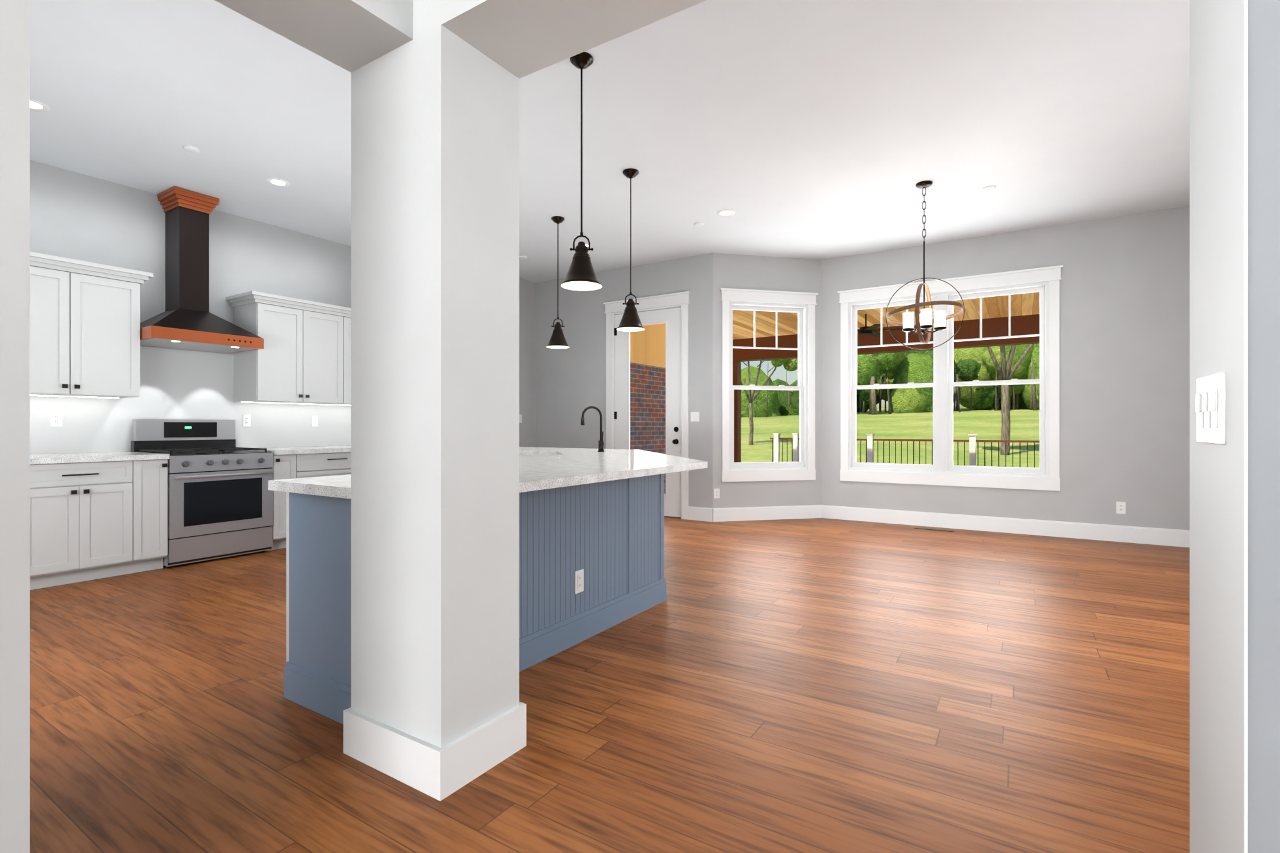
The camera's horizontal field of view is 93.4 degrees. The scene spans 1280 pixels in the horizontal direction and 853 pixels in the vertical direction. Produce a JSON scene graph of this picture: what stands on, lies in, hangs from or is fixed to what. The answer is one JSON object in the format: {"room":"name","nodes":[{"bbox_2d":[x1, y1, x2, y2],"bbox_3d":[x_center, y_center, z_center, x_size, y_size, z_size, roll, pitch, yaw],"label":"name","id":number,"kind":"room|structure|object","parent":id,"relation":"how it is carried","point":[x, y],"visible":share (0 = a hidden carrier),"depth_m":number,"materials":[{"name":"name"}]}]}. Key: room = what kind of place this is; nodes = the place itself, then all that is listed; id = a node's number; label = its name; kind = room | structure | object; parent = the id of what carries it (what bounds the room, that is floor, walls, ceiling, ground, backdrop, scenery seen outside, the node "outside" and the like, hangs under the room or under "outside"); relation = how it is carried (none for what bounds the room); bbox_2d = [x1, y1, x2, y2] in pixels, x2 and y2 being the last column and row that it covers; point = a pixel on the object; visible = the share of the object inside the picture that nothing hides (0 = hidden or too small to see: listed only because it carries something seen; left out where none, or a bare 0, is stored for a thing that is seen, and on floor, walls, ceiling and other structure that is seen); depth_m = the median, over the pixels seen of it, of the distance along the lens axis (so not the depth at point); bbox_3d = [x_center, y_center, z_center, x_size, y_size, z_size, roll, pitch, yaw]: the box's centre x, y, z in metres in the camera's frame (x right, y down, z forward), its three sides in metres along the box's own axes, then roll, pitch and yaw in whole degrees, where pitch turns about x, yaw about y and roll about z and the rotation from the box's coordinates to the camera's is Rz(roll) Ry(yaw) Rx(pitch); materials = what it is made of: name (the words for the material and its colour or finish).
{"room":"kitchen","nodes":[
{"label":"kitchen","id":0,"kind":"room"},
{"bbox_2d":[0,0,29,852],"bbox_3d":[-3.854,-0.475,-2.672,0.340,3.250,9.364,0,0,32],"label":"wall","id":1,"kind":"structure","parent":0,"point":[14,426],"depth_m":1.18,"materials":[{"name":"paint"}]},
{"bbox_2d":[30,160,535,454],"bbox_3d":[-6.043,-0.475,2.418,0.800,3.250,16.030,0,0,32],"label":"wall","id":2,"kind":"structure","parent":0,"point":[81,217],"depth_m":5.83,"materials":[{"name":"grey paint"}]},
{"bbox_2d":[30,259,142,398],"bbox_3d":[-4.559,-0.727,4.698,0.467,0.965,0.931,0,0,32],"label":"upper cabinet","id":3,"kind":"object","parent":2,"relation":"attached to","point":[84,329],"depth_m":4.67,"materials":[{"name":"grey paint"}]},
{"bbox_2d":[30,346,351,454],"bbox_3d":[-4.482,-0.245,5.259,0.002,0.929,5.000,0,0,32],"label":"backsplash","id":4,"kind":"structure","parent":2,"relation":"attached to","point":[178,384],"depth_m":5.59,"materials":[{"name":"white tile"}]},
{"bbox_2d":[50,411,62,426],"bbox_3d":[-4.717,-0.060,4.875,0.010,0.118,0.072,0,0,32],"label":"outlet","id":5,"kind":"object","parent":4,"relation":"attached to","point":[55,419],"visible":1,"depth_m":4.87,"materials":[{"name":"white plastic"}]},
{"bbox_2d":[243,415,250,426],"bbox_3d":[-3.958,-0.060,6.075,0.010,0.118,0.072,0,0,32],"label":"outlet","id":6,"kind":"object","parent":4,"relation":"attached to","point":[246,420],"visible":1,"depth_m":6.07,"materials":[{"name":"white plastic"}]},
{"bbox_2d":[311,415,318,426],"bbox_3d":[-3.590,-0.060,6.659,0.010,0.118,0.072,0,0,32],"label":"outlet","id":7,"kind":"object","parent":4,"relation":"attached to","point":[314,420],"visible":1,"depth_m":6.65,"materials":[{"name":"white plastic"}]},
{"bbox_2d":[140,186,263,353],"bbox_3d":[-3.994,-1.407,5.403,0.668,1.382,0.855,0,0,32],"label":"range hood","id":8,"kind":"object","parent":2,"relation":"attached to","point":[186,319],"visible":0.94,"depth_m":5.40,"materials":[{"name":"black metal"}]},
{"bbox_2d":[230,298,350,405],"bbox_3d":[-3.584,-0.727,6.241,0.467,0.965,0.921,0,0,32],"label":"upper cabinet","id":9,"kind":"object","parent":2,"relation":"attached to","point":[303,356],"depth_m":6.02,"materials":[{"name":"grey paint"}]},
{"bbox_2d":[350,313,351,405],"bbox_3d":[-3.157,-0.727,6.916,0.467,0.965,0.921,0,0,32],"label":"upper cabinet","id":10,"kind":"object","parent":2,"relation":"attached to","point":[350,313],"depth_m":6.53,"materials":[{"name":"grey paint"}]},
{"bbox_2d":[519,414,521,423],"bbox_3d":[-1.695,-0.110,8.537,0.012,0.118,0.072,0,0,32],"label":"outlet","id":11,"kind":"object","parent":2,"relation":"attached to","point":[520,418],"visible":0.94,"depth_m":8.54,"materials":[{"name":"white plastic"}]},
{"bbox_2d":[30,515,1189,852],"bbox_3d":[-1.375,1.175,0.071,11.200,0.050,17.050,0,0,32],"label":"floor","id":12,"kind":"structure","parent":0,"point":[806,686],"depth_m":2.39,"materials":[{"name":"brown wood"}]},
{"bbox_2d":[30,464,34,589],"bbox_3d":[-4.812,0.705,3.988,0.798,0.890,0.951,0,0,32],"label":"base cabinet","id":13,"kind":"object","parent":12,"relation":"on","point":[32,466],"depth_m":4.19,"materials":[{"name":"grey paint"}]},
{"bbox_2d":[35,459,144,589],"bbox_3d":[-4.424,0.705,4.602,0.798,0.890,0.744,0,0,32],"label":"base cabinet","id":14,"kind":"object","parent":12,"relation":"on","point":[95,515],"depth_m":4.44,"materials":[{"name":"grey paint"}]},
{"bbox_2d":[30,451,169,464],"bbox_3d":[-4.794,0.240,3.989,0.828,0.040,2.521,0,0,32],"label":"countertop","id":15,"kind":"structure","parent":14,"relation":"on","point":[66,459],"depth_m":4.53,"materials":[{"name":"white stone"}]},
{"bbox_2d":[145,459,167,571],"bbox_3d":[-4.209,0.705,4.942,0.798,0.890,0.285,0,0,32],"label":"base cabinet","id":16,"kind":"object","parent":12,"relation":"on","point":[155,470],"depth_m":4.80,"materials":[{"name":"grey paint"}]},
{"bbox_2d":[130,419,273,567],"bbox_3d":[-3.877,0.542,5.379,0.837,1.215,0.800,0,0,32],"label":"range","id":17,"kind":"object","parent":12,"relation":"on","point":[220,499],"visible":0.9,"depth_m":5.24,"materials":[{"name":"silver metal"}]},
{"bbox_2d":[267,453,298,550],"bbox_3d":[-3.645,0.705,5.834,0.798,0.890,0.211,0,0,32],"label":"base cabinet","id":18,"kind":"object","parent":12,"relation":"on","point":[292,462],"depth_m":5.61,"materials":[{"name":"grey paint"}]},
{"bbox_2d":[243,445,351,455],"bbox_3d":[-3.242,0.240,6.443,0.828,0.040,1.671,0,0,32],"label":"countertop","id":19,"kind":"structure","parent":18,"relation":"on","point":[294,450],"depth_m":5.90,"materials":[{"name":"white stone"}]},
{"bbox_2d":[298,453,351,478],"bbox_3d":[-3.380,0.705,6.253,0.798,0.890,0.883,0,0,32],"label":"base cabinet","id":20,"kind":"object","parent":12,"relation":"on","point":[310,465],"depth_m":5.94,"materials":[{"name":"grey paint"}]},
{"bbox_2d":[351,0,519,748],"bbox_3d":[-0.727,-0.475,2.148,0.475,3.250,0.345,0,0,32],"label":"column","id":21,"kind":"structure","parent":12,"relation":"on","point":[435,381],"depth_m":2.00,"materials":[{"name":"paint"}]},
{"bbox_2d":[283,473,666,724],"bbox_3d":[-1.306,0.708,4.378,2.914,0.884,3.295,0,0,32],"label":"island base","id":22,"kind":"object","parent":12,"relation":"on","point":[607,537],"visible":0.56,"depth_m":2.98,"materials":[{"name":"blue paint"}]},
{"bbox_2d":[574,569,583,594],"bbox_3d":[-0.324,0.828,3.222,0.010,0.118,0.072,0,0,32],"label":"outlet","id":23,"kind":"object","parent":22,"relation":"attached to","point":[579,581],"visible":1,"depth_m":3.21,"materials":[{"name":"white plastic"}]},
{"bbox_2d":[914,526,954,531],"bbox_3d":[3.285,1.147,6.731,0.400,0.006,0.110,0,0,32],"label":"floor vent","id":24,"kind":"object","parent":12,"relation":"in","point":[935,529],"visible":0.98,"depth_m":6.71,"materials":[{"name":"brown metal"}]},
{"bbox_3d":[-1.330,0.658,4.405,2.944,0.784,3.275,0,0,32],"label":"kitchen island","id":25,"kind":"object","parent":12,"relation":"on","visible":0},
{"bbox_2d":[268,446,707,498],"bbox_3d":[-1.162,0.245,4.431,3.300,0.040,3.650,0,0,32],"label":"island countertop","id":26,"kind":"structure","parent":25,"relation":"on","point":[542,468],"depth_m":3.24,"materials":[{"name":"white stone"}]},
{"bbox_2d":[580,406,604,451],"bbox_3d":[-0.409,0.021,5.330,0.160,0.406,0.187,0,0,32],"label":"faucet","id":27,"kind":"object","parent":26,"relation":"on","point":[600,445],"visible":1,"depth_m":5.34,"materials":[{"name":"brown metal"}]},
{"bbox_2d":[30,0,1189,282],"bbox_3d":[-1.375,-2.150,0.071,11.200,0.100,17.050,0,0,32],"label":"ceiling","id":28,"kind":"structure","parent":0,"point":[814,129],"depth_m":4.15,"materials":[{"name":"white paint"}]},
{"bbox_2d":[30,98,50,111],"bbox_3d":[-3.966,-2.097,3.926,0.184,0.006,0.184,0,0,32],"label":"recessed light","id":29,"kind":"object","parent":28,"relation":"in","point":[36,105],"visible":0.6,"depth_m":3.95,"materials":[{"name":"white paint"}]},
{"bbox_2d":[181,145,199,153],"bbox_3d":[-3.390,-2.091,4.556,0.110,0.018,0.110,0,0,32],"label":"ceiling detector","id":30,"kind":"object","parent":28,"relation":"attached to","point":[190,149],"visible":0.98,"depth_m":4.54,"materials":[{"name":"white paint"}]},
{"bbox_2d":[265,178,290,186],"bbox_3d":[-3.111,-2.097,5.185,0.184,0.006,0.184,0,0,32],"label":"recessed light","id":31,"kind":"object","parent":28,"relation":"in","point":[277,182],"visible":1,"depth_m":5.18,"materials":[{"name":"white paint"}]},
{"bbox_2d":[519,255,528,258],"bbox_3d":[-1.440,-2.091,7.453,0.110,0.018,0.110,0,0,32],"label":"ceiling detector","id":32,"kind":"object","parent":28,"relation":"attached to","point":[523,257],"visible":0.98,"depth_m":7.42,"materials":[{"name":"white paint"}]},
{"bbox_2d":[546,216,569,348],"bbox_3d":[-0.827,-1.450,6.083,0.234,1.300,0.234,0,0,32],"label":"pendant light","id":33,"kind":"object","parent":28,"relation":"hanging from","point":[557,340],"visible":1,"depth_m":6.05,"materials":[{"name":"black metal"}]},
{"bbox_2d":[561,51,601,290],"bbox_3d":[-0.333,-1.450,3.440,0.234,1.300,0.234,0,0,32],"label":"pendant light","id":34,"kind":"object","parent":28,"relation":"hanging from","point":[581,275],"visible":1,"depth_m":3.42,"materials":[{"name":"black metal"}]},
{"bbox_2d":[575,243,591,248],"bbox_3d":[-0.655,-2.097,6.992,0.184,0.006,0.184,0,0,32],"label":"recessed light","id":35,"kind":"object","parent":28,"relation":"in","point":[587,245],"visible":0.25,"depth_m":6.97,"materials":[{"name":"white paint"}]},
{"bbox_2d":[616,168,644,331],"bbox_3d":[-0.076,-1.450,4.970,0.234,1.300,0.234,0,0,32],"label":"pendant light","id":36,"kind":"object","parent":28,"relation":"hanging from","point":[630,321],"visible":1,"depth_m":4.94,"materials":[{"name":"black metal"}]},
{"bbox_2d":[693,221,704,226],"bbox_3d":[0.614,-2.091,6.249,0.110,0.018,0.110,0,0,32],"label":"ceiling detector","id":37,"kind":"object","parent":28,"relation":"attached to","point":[699,224],"visible":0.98,"depth_m":6.22,"materials":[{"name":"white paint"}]},
{"bbox_2d":[716,209,735,216],"bbox_3d":[0.847,-2.097,5.924,0.184,0.006,0.184,0,0,32],"label":"recessed light","id":38,"kind":"object","parent":28,"relation":"in","point":[727,212],"visible":1,"depth_m":5.92,"materials":[{"name":"white paint"}]},
{"bbox_2d":[885,180,964,349],"bbox_3d":[2.456,-1.383,5.214,0.614,1.434,0.595,0,0,32],"label":"orb chandelier","id":39,"kind":"object","parent":28,"relation":"hanging from","point":[924,321],"visible":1,"depth_m":5.16,"materials":[{"name":"black metal"}]},
{"bbox_2d":[981,185,996,191],"bbox_3d":[3.073,-2.091,5.310,0.110,0.018,0.110,0,0,32],"label":"recessed light","id":40,"kind":"object","parent":28,"relation":"attached to","point":[989,188],"visible":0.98,"depth_m":5.29,"materials":[{"name":"white paint"}]},
{"bbox_2d":[535,252,713,508],"bbox_3d":[-0.355,-0.475,8.187,3.050,3.250,0.200,0,0,32],"label":"wall","id":41,"kind":"structure","parent":0,"point":[570,384],"depth_m":8.20,"materials":[{"name":"grey paint"}]},
{"bbox_2d":[603,291,690,519],"bbox_3d":[0.119,-0.258,7.862,1.300,2.815,0.242,0,0,32],"label":"door frame","id":42,"kind":"structure","parent":41,"relation":"attached to","point":[680,300],"depth_m":7.59,"materials":[{"name":"white paint"}]},
{"bbox_2d":[614,307,680,517],"bbox_3d":[0.081,-0.179,7.812,1.024,2.634,0.116,0,0,32],"label":"door","id":43,"kind":"structure","parent":41,"relation":"in","point":[670,318],"depth_m":7.66,"materials":[{"name":"white paint"}]},
{"bbox_2d":[690,411,699,421],"bbox_3d":[0.674,-0.120,7.410,0.118,0.118,0.012,0,0,32],"label":"light switch","id":44,"kind":"object","parent":41,"relation":"attached to","point":[694,416],"visible":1,"depth_m":7.41,"materials":[{"name":"white plastic"}]},
{"bbox_2d":[713,252,821,508],"bbox_3d":[1.631,-0.475,7.559,1.584,3.250,0.200,0,0,-13],"label":"wall","id":45,"kind":"structure","parent":0,"point":[749,272],"depth_m":7.43,"materials":[{"name":"grey paint"}]},
{"bbox_2d":[713,488,719,498],"bbox_3d":[0.930,0.810,7.294,0.072,0.118,0.010,0,0,-13],"label":"outlet","id":46,"kind":"object","parent":45,"relation":"attached to","point":[716,493],"visible":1,"depth_m":7.29,"materials":[{"name":"white plastic"}]},
{"bbox_2d":[729,301,808,470],"bbox_3d":[1.578,-0.495,7.511,1.050,2.060,0.130,0,0,-13],"label":"window","id":47,"kind":"structure","parent":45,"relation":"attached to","point":[802,349],"depth_m":7.53,"materials":[{"name":"white plastic"}]},
{"bbox_2d":[719,288,818,481],"bbox_3d":[1.597,-0.500,7.427,1.290,2.340,0.042,0,0,-13],"label":"window frame","id":48,"kind":"structure","parent":45,"relation":"in","point":[728,295],"depth_m":7.41,"materials":[{"name":"white paint"}]},
{"bbox_2d":[821,206,1189,530],"bbox_3d":[5.101,-0.475,5.944,6.530,3.250,0.200,0,0,32],"label":"wall","id":49,"kind":"structure","parent":0,"point":[1125,359],"depth_m":6.13,"materials":[{"name":"grey paint"}]},
{"bbox_2d":[343,505,1189,801],"bbox_3d":[1.614,1.069,4.237,10.200,0.162,6.413,0,0,32],"label":"baseboard","id":50,"kind":"structure","parent":49,"relation":"attached to","point":[435,772],"depth_m":2.11,"materials":[{"name":"white paint"}]},
{"bbox_2d":[837,265,1063,491],"bbox_3d":[3.454,-0.500,6.919,2.286,2.340,0.172,0,0,32],"label":"window","id":51,"kind":"structure","parent":49,"relation":"in","point":[943,384],"depth_m":6.85,"materials":[{"name":"white plastic"}]},
{"bbox_2d":[1116,501,1125,513],"bbox_3d":[4.795,0.810,6.013,0.072,0.118,0.010,0,0,32],"label":"outlet","id":52,"kind":"object","parent":49,"relation":"attached to","point":[1120,507],"visible":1,"depth_m":6.01,"materials":[{"name":"white plastic"}]},
{"bbox_2d":[1190,0,1279,852],"bbox_3d":[2.657,-0.050,0.008,3.916,2.400,0.347,0,0,32],"label":"wall","id":53,"kind":"structure","parent":0,"point":[1235,479],"depth_m":0.94,"materials":[{"name":"grey paint"}]},
{"bbox_2d":[214,0,706,78],"bbox_3d":[1.224,-1.675,-0.123,6.200,0.850,2.100,0,0,32],"label":"header","id":54,"kind":"object","parent":53,"relation":"attached to","point":[519,39],"visible":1,"depth_m":1.88,"materials":[{"name":"paint"}]},
{"bbox_2d":[1195,372,1225,444],"bbox_3d":[0.999,-0.030,1.060,0.012,0.118,0.164,0,0,32],"label":"light switch","id":55,"kind":"object","parent":53,"relation":"attached to","point":[1210,402],"visible":1,"depth_m":1.03,"materials":[{"name":"white plastic"}]},
{"label":"outside","id":56,"kind":"structure","parent":0,"visible":0},
{"bbox_2d":[741,406,1039,468],"bbox_3d":[24.774,-1.275,76.618,280.000,6.350,144.000,0,0,32],"label":"ground","id":57,"kind":"structure","parent":56,"point":[981,452],"depth_m":34.84,"materials":[{"name":"green plant"}]},
{"bbox_2d":[741,358,797,444],"bbox_3d":[5.694,-2.378,30.021,4.239,7.200,3.256,0,0,32],"label":"tree","id":58,"kind":"object","parent":57,"relation":"on","point":[786,361],"depth_m":29.92,"materials":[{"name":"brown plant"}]},
{"bbox_2d":[741,343,1039,417],"bbox_3d":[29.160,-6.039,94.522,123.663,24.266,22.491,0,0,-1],"label":"tree","id":59,"kind":"object","parent":57,"relation":"on","point":[916,378],"depth_m":86.57,"materials":[{"name":"green plant"}]},
{"bbox_2d":[986,343,1033,454],"bbox_3d":[13.568,-3.217,22.002,6.176,9.106,2.223,0,0,1],"label":"tree","id":60,"kind":"object","parent":57,"relation":"on","point":[1004,397],"depth_m":21.94,"materials":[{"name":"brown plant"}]},
{"bbox_3d":[5.517,1.300,8.539,10.800,0.200,6.668,0,0,32],"label":"floor","id":61,"kind":"structure","parent":56,"visible":0},
{"bbox_2d":[630,323,665,494],"bbox_3d":[0.524,-0.130,10.364,0.410,3.160,4.420,0,0,32],"label":"brick wall","id":62,"kind":"structure","parent":61,"relation":"on","point":[642,437],"depth_m":9.38,"materials":[{"name":"brick"}]},
{"bbox_2d":[732,291,1039,462],"bbox_3d":[4.996,-0.375,7.715,10.800,3.150,4.718,0,0,32],"label":"porch roof","id":63,"kind":"structure","parent":61,"relation":"on","point":[874,342],"depth_m":9.73,"materials":[{"name":"brown wood"}]},
{"bbox_2d":[856,314,903,336],"bbox_3d":[3.467,-1.560,9.193,1.205,0.300,1.198,0,0,32],"label":"fan","id":64,"kind":"object","parent":63,"relation":"hanging from","point":[868,330],"depth_m":9.11,"materials":[{"name":"black metal"}]},
{"bbox_2d":[770,433,1039,468],"bbox_3d":[7.414,0.677,11.166,10.400,1.045,0.140,0,0,32],"label":"railing","id":65,"kind":"object","parent":61,"relation":"on","point":[868,440],"depth_m":12.52,"materials":[{"name":"brown metal"}]}
]}

